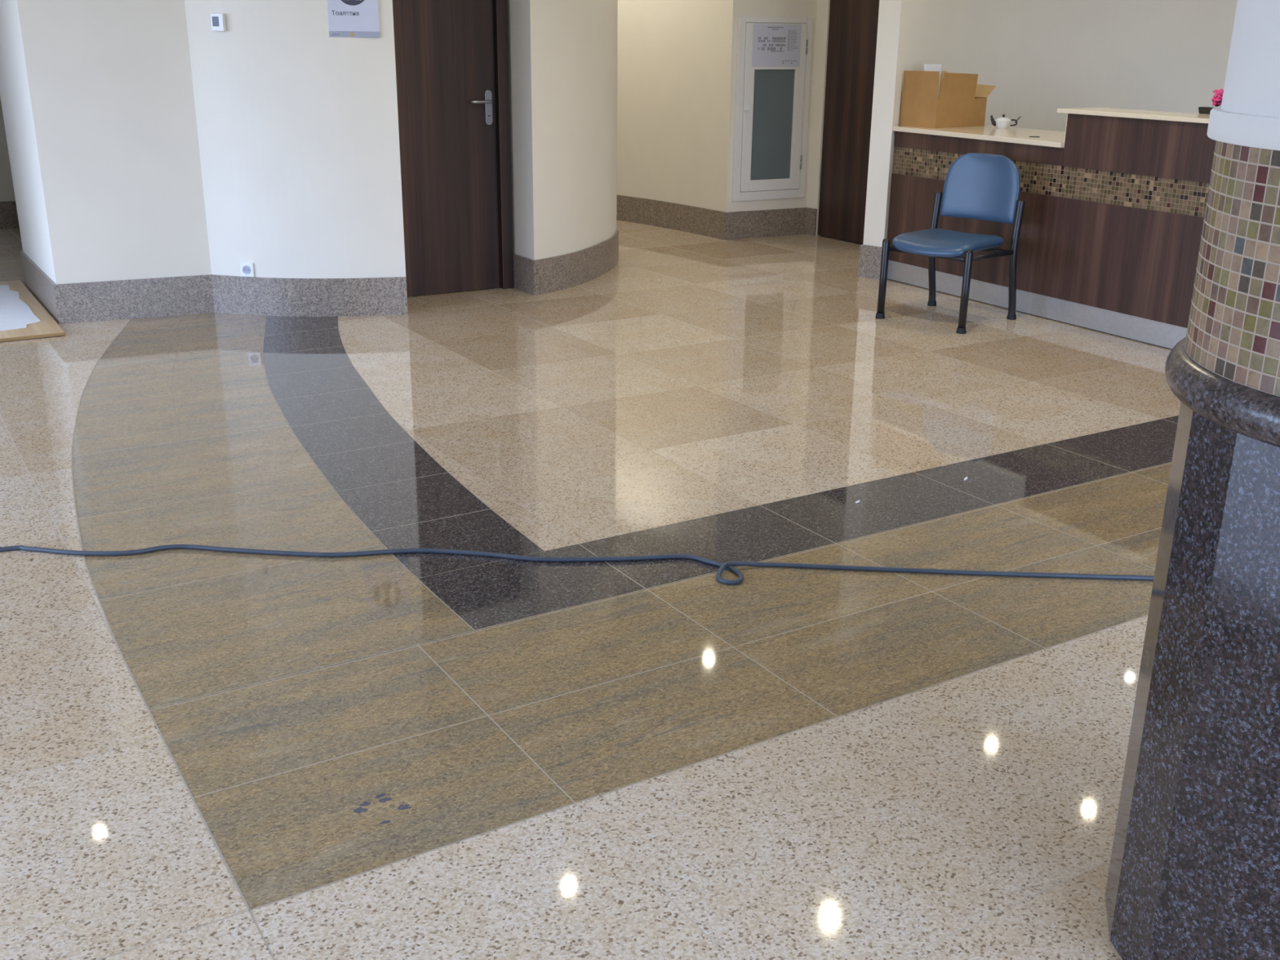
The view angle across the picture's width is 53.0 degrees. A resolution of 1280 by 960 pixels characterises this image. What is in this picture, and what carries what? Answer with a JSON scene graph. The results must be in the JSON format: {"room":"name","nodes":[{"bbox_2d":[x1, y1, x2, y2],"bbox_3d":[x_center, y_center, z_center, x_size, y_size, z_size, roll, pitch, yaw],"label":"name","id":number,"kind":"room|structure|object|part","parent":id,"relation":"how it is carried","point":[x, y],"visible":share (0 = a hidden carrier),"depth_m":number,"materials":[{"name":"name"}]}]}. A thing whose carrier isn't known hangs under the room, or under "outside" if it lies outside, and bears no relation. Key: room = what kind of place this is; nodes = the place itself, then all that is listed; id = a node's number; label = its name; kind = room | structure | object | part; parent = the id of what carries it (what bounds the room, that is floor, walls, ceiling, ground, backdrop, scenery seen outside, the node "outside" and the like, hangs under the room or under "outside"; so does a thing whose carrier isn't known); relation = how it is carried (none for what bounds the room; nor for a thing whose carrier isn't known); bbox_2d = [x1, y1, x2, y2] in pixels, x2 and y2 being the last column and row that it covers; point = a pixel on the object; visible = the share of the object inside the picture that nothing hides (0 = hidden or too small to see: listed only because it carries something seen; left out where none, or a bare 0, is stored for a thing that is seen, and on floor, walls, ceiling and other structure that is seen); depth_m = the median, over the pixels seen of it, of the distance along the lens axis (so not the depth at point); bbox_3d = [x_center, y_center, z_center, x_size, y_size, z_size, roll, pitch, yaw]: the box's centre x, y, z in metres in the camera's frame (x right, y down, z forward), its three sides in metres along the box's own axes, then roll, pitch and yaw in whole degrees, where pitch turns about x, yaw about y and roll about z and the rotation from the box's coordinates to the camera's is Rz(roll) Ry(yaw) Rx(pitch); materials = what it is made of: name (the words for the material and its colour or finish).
{"room":"lobby","nodes":[
{"label":"lobby","id":0,"kind":"room"},
{"bbox_2d":[0,97,15,201],"bbox_3d":[-4.166,-3.552,10.279,12.400,2.900,0.150,-11,22,-30],"label":"wall","id":1,"kind":"structure","parent":0,"point":[6,188],"depth_m":10.06,"materials":[{"name":"beige paint"}]},
{"bbox_2d":[0,200,19,229],"bbox_3d":[-6.126,-1.878,9.489,7.430,0.212,0.015,-11,22,-30],"label":"baseboard","id":2,"kind":"structure","parent":1,"relation":"attached to","point":[8,211],"depth_m":10.15,"materials":[{"name":"grey stone"}]},
{"bbox_2d":[0,0,405,284],"bbox_3d":[-2.531,-2.439,7.115,1.719,2.900,1.927,-11,22,-30],"label":"wall","id":3,"kind":"structure","parent":0,"point":[144,140],"depth_m":6.84,"materials":[{"name":"beige paint"}]},
{"bbox_2d":[20,250,408,324],"bbox_3d":[-2.552,-1.167,7.552,1.734,0.212,1.956,-11,22,-30],"label":"baseboard","id":4,"kind":"structure","parent":3,"relation":"attached to","point":[105,300],"depth_m":7.12,"materials":[{"name":"grey stone"}]},
{"bbox_2d":[209,13,226,31],"bbox_3d":[-2.194,-2.380,6.680,0.072,0.088,0.029,4,19,11],"label":"thermostat","id":5,"kind":"object","parent":3,"relation":"attached to","point":[217,20],"visible":1,"depth_m":6.67,"materials":[{"name":"white plastic"}]},
{"bbox_2d":[240,262,254,277],"bbox_3d":[-2.174,-1.163,7.103,0.080,0.080,0.013,4,19,11],"label":"power outlet","id":6,"kind":"object","parent":3,"relation":"attached to","point":[246,269],"visible":1,"depth_m":7.10,"materials":[{"name":"white plastic"}]},
{"bbox_2d":[242,265,250,274],"bbox_3d":[-2.175,-1.161,7.098,0.047,0.047,0.004,4,19,11],"label":"socket","id":7,"kind":"object","parent":6,"relation":"attached to","point":[246,268],"depth_m":7.10,"materials":[{"name":"white plastic"}]},
{"bbox_2d":[326,0,380,37],"bbox_3d":[-1.491,-2.487,6.663,0.262,0.360,0.018,-2,19,-8],"label":"sign","id":8,"kind":"object","parent":3,"relation":"attached to","point":[353,18],"visible":1,"depth_m":6.68,"materials":[{"name":"white plastic"}]},
{"bbox_2d":[507,0,617,260],"bbox_3d":[-1.207,-3.237,9.466,1.361,2.900,4.434,-11,22,-30],"label":"wall","id":9,"kind":"structure","parent":0,"point":[562,54],"depth_m":7.77,"materials":[{"name":"beige paint"}]},
{"bbox_2d":[513,224,618,295],"bbox_3d":[-0.817,-1.991,9.988,0.927,0.212,4.666,-4,20,-13],"label":"baseboard","id":10,"kind":"structure","parent":9,"relation":"attached to","point":[554,273],"depth_m":7.99,"materials":[{"name":"grey stone"}]},
{"bbox_2d":[0,220,1181,959],"bbox_3d":[-0.381,-0.122,4.926,12.700,0.001,14.960,-11,22,-30],"label":"floor","id":11,"kind":"structure","parent":0,"point":[205,754],"depth_m":3.46,"materials":[{"name":"beige stone"}]},
{"bbox_2d":[0,280,65,342],"bbox_3d":[-3.927,-0.898,7.020,1.202,0.016,1.702,-11,22,-30],"label":"plywood board","id":12,"kind":"object","parent":11,"relation":"on","point":[47,326],"visible":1,"depth_m":6.79,"materials":[{"name":"beige wood"}]},
{"bbox_2d":[0,284,40,330],"bbox_3d":[-3.634,-0.974,7.217,0.358,0.003,1.390,-11,22,-30],"label":"paper","id":13,"kind":"object","parent":12,"relation":"on","point":[15,313],"visible":1,"depth_m":7.08,"materials":[{"name":"white paper"}]},
{"bbox_2d":[0,544,1154,584],"bbox_3d":[-1.085,0.331,3.560,8.255,0.024,0.899,-1,19,-5],"label":"power cable","id":14,"kind":"object","parent":11,"relation":"on","point":[727,565],"visible":0.95,"depth_m":3.87,"materials":[{"name":"blue rubber"}]},
{"bbox_2d":[875,152,1025,333],"bbox_3d":[1.743,-1.339,7.147,0.578,0.893,0.629,18,26,41],"label":"chair","id":15,"kind":"object","parent":11,"relation":"on","point":[977,186],"visible":1,"depth_m":7.16,"materials":[{"name":"blue leather"}]},
{"bbox_3d":[1.366,-1.135,7.210,0.042,0.433,0.048,18,26,41],"label":"leg","id":16,"kind":"part","parent":15,"relation":"part of","materials":[{"name":"black metal"}]},
{"bbox_3d":[1.721,-1.353,7.514,0.042,0.658,0.099,18,26,41],"label":"leg","id":17,"kind":"part","parent":15,"relation":"part of","materials":[{"name":"black metal"}]},
{"bbox_3d":[1.699,-1.312,7.109,0.488,0.088,0.504,18,26,41],"label":"seat","id":18,"kind":"part","parent":15,"relation":"part of","materials":[{"name":"blue leather"}]},
{"bbox_3d":[1.723,-1.278,7.147,0.549,0.041,0.493,18,26,41],"label":"seat frame","id":19,"kind":"part","parent":15,"relation":"part of","materials":[{"name":"black metal"}]},
{"bbox_3d":[1.739,-1.011,6.864,0.042,0.433,0.048,18,26,41],"label":"leg","id":20,"kind":"part","parent":15,"relation":"part of","materials":[{"name":"black metal"}]},
{"bbox_3d":[1.933,-1.651,7.240,0.476,0.361,0.096,18,26,41],"label":"backrest","id":21,"kind":"part","parent":15,"relation":"part of","materials":[{"name":"blue leather"}]},
{"bbox_3d":[2.094,-1.229,7.168,0.042,0.658,0.099,18,26,41],"label":"leg","id":22,"kind":"part","parent":15,"relation":"part of","materials":[{"name":"black metal"}]},
{"bbox_2d":[887,107,1215,349],"bbox_3d":[2.861,-1.352,6.828,0.702,1.149,3.900,-10,22,-28],"label":"reception desk","id":23,"kind":"object","parent":11,"relation":"on","point":[1111,229],"depth_m":6.94,"materials":[{"name":"brown wood"}]},
{"bbox_2d":[899,71,995,128],"bbox_3d":[1.972,-2.441,8.211,0.596,0.338,0.340,-14,24,-36],"label":"cardboard box","id":24,"kind":"object","parent":23,"relation":"on","point":[961,102],"visible":1,"depth_m":8.04,"materials":[{"name":"brown cardboard"}]},
{"bbox_2d":[924,64,941,97],"bbox_3d":[1.836,-2.433,8.118,0.150,0.370,0.015,-14,24,-36],"label":"sheet","id":25,"kind":"object","parent":24,"relation":"in","point":[926,67],"visible":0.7,"depth_m":8.06,"materials":[{"name":"white paper"}]},
{"bbox_3d":[1.977,-1.972,7.601,0.026,0.095,1.400,-10,22,-28],"label":"panel","id":26,"kind":"part","parent":23,"relation":"part of","materials":[{"name":"brown wood"}]},
{"bbox_2d":[893,124,1065,147],"bbox_3d":[2.250,-2.078,7.730,0.698,0.028,1.396,-10,22,-28],"label":"countertop","id":27,"kind":"structure","parent":23,"relation":"on","point":[1055,139],"depth_m":7.65,"materials":[{"name":"beige stone"}]},
{"bbox_2d":[990,114,1021,128],"bbox_3d":[2.284,-2.246,8.043,0.168,0.085,0.100,18,26,41],"label":"teapot","id":28,"kind":"object","parent":23,"relation":"on","point":[1002,122],"visible":1,"depth_m":8.03,"materials":[{"name":"white ceramic"}]},
{"bbox_3d":[2.222,-2.255,8.065,0.049,0.069,0.026,6,20,16],"label":"spout","id":29,"kind":"part","parent":28,"relation":"part of","materials":[{"name":"black metal"}]},
{"bbox_3d":[2.276,-2.265,8.044,0.092,0.016,0.092,-11,22,-30],"label":"lid","id":30,"kind":"part","parent":28,"relation":"part of","materials":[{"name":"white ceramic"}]},
{"bbox_3d":[2.338,-2.235,8.034,0.044,0.043,0.009,6,20,16],"label":"handle","id":31,"kind":"part","parent":28,"relation":"part of","materials":[{"name":"black metal"}]},
{"bbox_3d":[2.588,-1.145,6.737,0.026,0.552,3.900,-10,22,-28],"label":"panel","id":32,"kind":"part","parent":23,"relation":"part of","materials":[{"name":"brown wood"}]},
{"bbox_2d":[1057,107,1209,123],"bbox_3d":[3.046,-1.663,6.010,0.352,0.022,2.555,-10,22,-28],"label":"countertop","id":33,"kind":"structure","parent":23,"relation":"on","point":[1108,112],"depth_m":6.61,"materials":[{"name":"beige stone"}]},
{"bbox_3d":[2.939,-1.492,5.970,0.028,0.277,2.496,-10,22,-28],"label":"raised panel","id":34,"kind":"part","parent":23,"relation":"part of","materials":[{"name":"brown wood"}]},
{"bbox_2d":[1198,88,1223,114],"bbox_3d":[2.950,-1.926,6.537,0.074,0.127,0.198,-10,22,-28],"label":"potted flower","id":35,"kind":"object","parent":23,"relation":"on","point":[1217,97],"visible":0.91,"depth_m":6.54,"materials":[{"name":"pink plant"}]},
{"bbox_3d":[2.951,-1.882,6.553,0.068,0.034,0.198,-10,22,-28],"label":"planter","id":36,"kind":"part","parent":35,"relation":"part of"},
{"bbox_2d":[1105,0,1279,959],"bbox_3d":[1.206,-0.543,1.762,0.790,2.899,0.790,1,19,0],"label":"column","id":37,"kind":"structure","parent":11,"relation":"on","point":[1194,869],"depth_m":1.90,"materials":[{"name":"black stone"}]},
{"bbox_2d":[617,0,830,235],"bbox_3d":[0.237,-3.731,10.940,1.122,2.900,3.300,-11,22,-30],"label":"wall","id":38,"kind":"structure","parent":0,"point":[677,59],"depth_m":10.13,"materials":[{"name":"beige paint"}]},
{"bbox_2d":[616,195,817,239],"bbox_3d":[-0.097,-2.363,11.086,3.433,0.212,0.727,17,25,39],"label":"baseboard","id":39,"kind":"structure","parent":38,"relation":"attached to","point":[715,224],"depth_m":10.25,"materials":[{"name":"grey stone"}]},
{"bbox_2d":[731,15,813,201],"bbox_3d":[1.022,-2.839,9.854,0.670,1.350,0.054,-9,21,-27],"label":"upper cabinet","id":40,"kind":"object","parent":38,"relation":"attached to","point":[771,117],"visible":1,"depth_m":9.88,"materials":[{"name":"white metal"}]},
{"bbox_3d":[1.017,-2.737,9.903,0.371,0.812,0.008,-9,21,-27],"label":"glass","id":41,"kind":"part","parent":40,"relation":"part of","materials":[{"name":"grey glass"}]},
{"bbox_2d":[751,23,801,66],"bbox_3d":[1.032,-3.279,9.697,0.435,0.305,0.002,-9,21,-27],"label":"evacuation plan","id":42,"kind":"object","parent":40,"relation":"attached to","point":[773,45],"visible":1,"depth_m":9.70,"materials":[{"name":"white paper"}]},
{"bbox_2d":[758,44,785,51],"bbox_3d":[0.992,-3.258,9.680,0.243,0.057,0.002,-9,22,-27],"label":"print","id":43,"kind":"object","parent":42,"relation":"attached to","point":[771,49],"depth_m":9.69},
{"bbox_2d":[758,36,785,42],"bbox_3d":[0.993,-3.314,9.662,0.245,0.037,0.002,-9,22,-27],"label":"print","id":44,"kind":"object","parent":42,"relation":"on","point":[774,38],"depth_m":9.67},
{"bbox_2d":[786,30,797,50],"bbox_3d":[1.160,-3.335,9.749,0.093,0.143,0.001,-9,21,-27],"label":"print","id":45,"kind":"object","parent":42,"relation":"attached to","point":[788,30],"depth_m":9.74},
{"bbox_2d":[817,0,879,244],"bbox_3d":[1.696,-2.818,9.560,0.048,2.092,0.957,-11,22,-30],"label":"door","id":46,"kind":"structure","parent":38,"relation":"in","point":[853,24],"depth_m":9.75,"materials":[{"name":"brown wood"}]},
{"bbox_2d":[862,0,928,247],"bbox_3d":[1.807,-2.868,8.497,0.234,2.900,1.187,9,21,22],"label":"wall pier","id":47,"kind":"object","parent":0,"point":[902,24],"visible":0.46,"depth_m":8.15,"materials":[{"name":"beige paint"}]},
{"bbox_2d":[857,244,881,279],"bbox_3d":[1.541,-1.440,8.473,0.181,0.212,0.072,17,25,40],"label":"baseboard","id":48,"kind":"object","parent":47,"relation":"attached to","point":[869,260],"visible":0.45,"depth_m":8.45,"materials":[{"name":"grey stone"}]},
{"bbox_2d":[923,0,1237,131],"bbox_3d":[3.763,-2.424,7.277,2.150,2.900,5.100,-11,22,-30],"label":"wall","id":49,"kind":"structure","parent":0,"point":[1041,57],"depth_m":8.82,"materials":[{"name":"beige paint"}]},
{"bbox_3d":[-1.153,-3.509,7.012,0.912,0.780,0.100,-11,22,-30],"label":"wall","id":50,"kind":"structure","parent":0,"visible":0},
{"bbox_2d":[392,0,513,296],"bbox_3d":[-1.169,-2.144,7.472,0.892,2.140,0.109,-11,22,-30],"label":"door","id":51,"kind":"structure","parent":50,"relation":"in","point":[451,56],"depth_m":7.58,"materials":[{"name":"brown wood"}]},
{"bbox_3d":[-0.936,-2.227,7.562,0.145,0.019,0.056,-11,22,-30],"label":"handle lever","id":52,"kind":"part","parent":51,"relation":"part of","materials":[{"name":"metal"}]},
{"bbox_3d":[-0.899,-2.212,7.629,0.046,0.200,0.010,-11,22,-30],"label":"handle plate","id":53,"kind":"part","parent":51,"relation":"part of","materials":[{"name":"metal"}]},
{"bbox_3d":[-1.176,-2.148,7.483,0.892,2.140,0.080,-11,22,-30],"label":"frame","id":54,"kind":"part","parent":51,"relation":"part of","materials":[{"name":"brown wood"}]}
]}

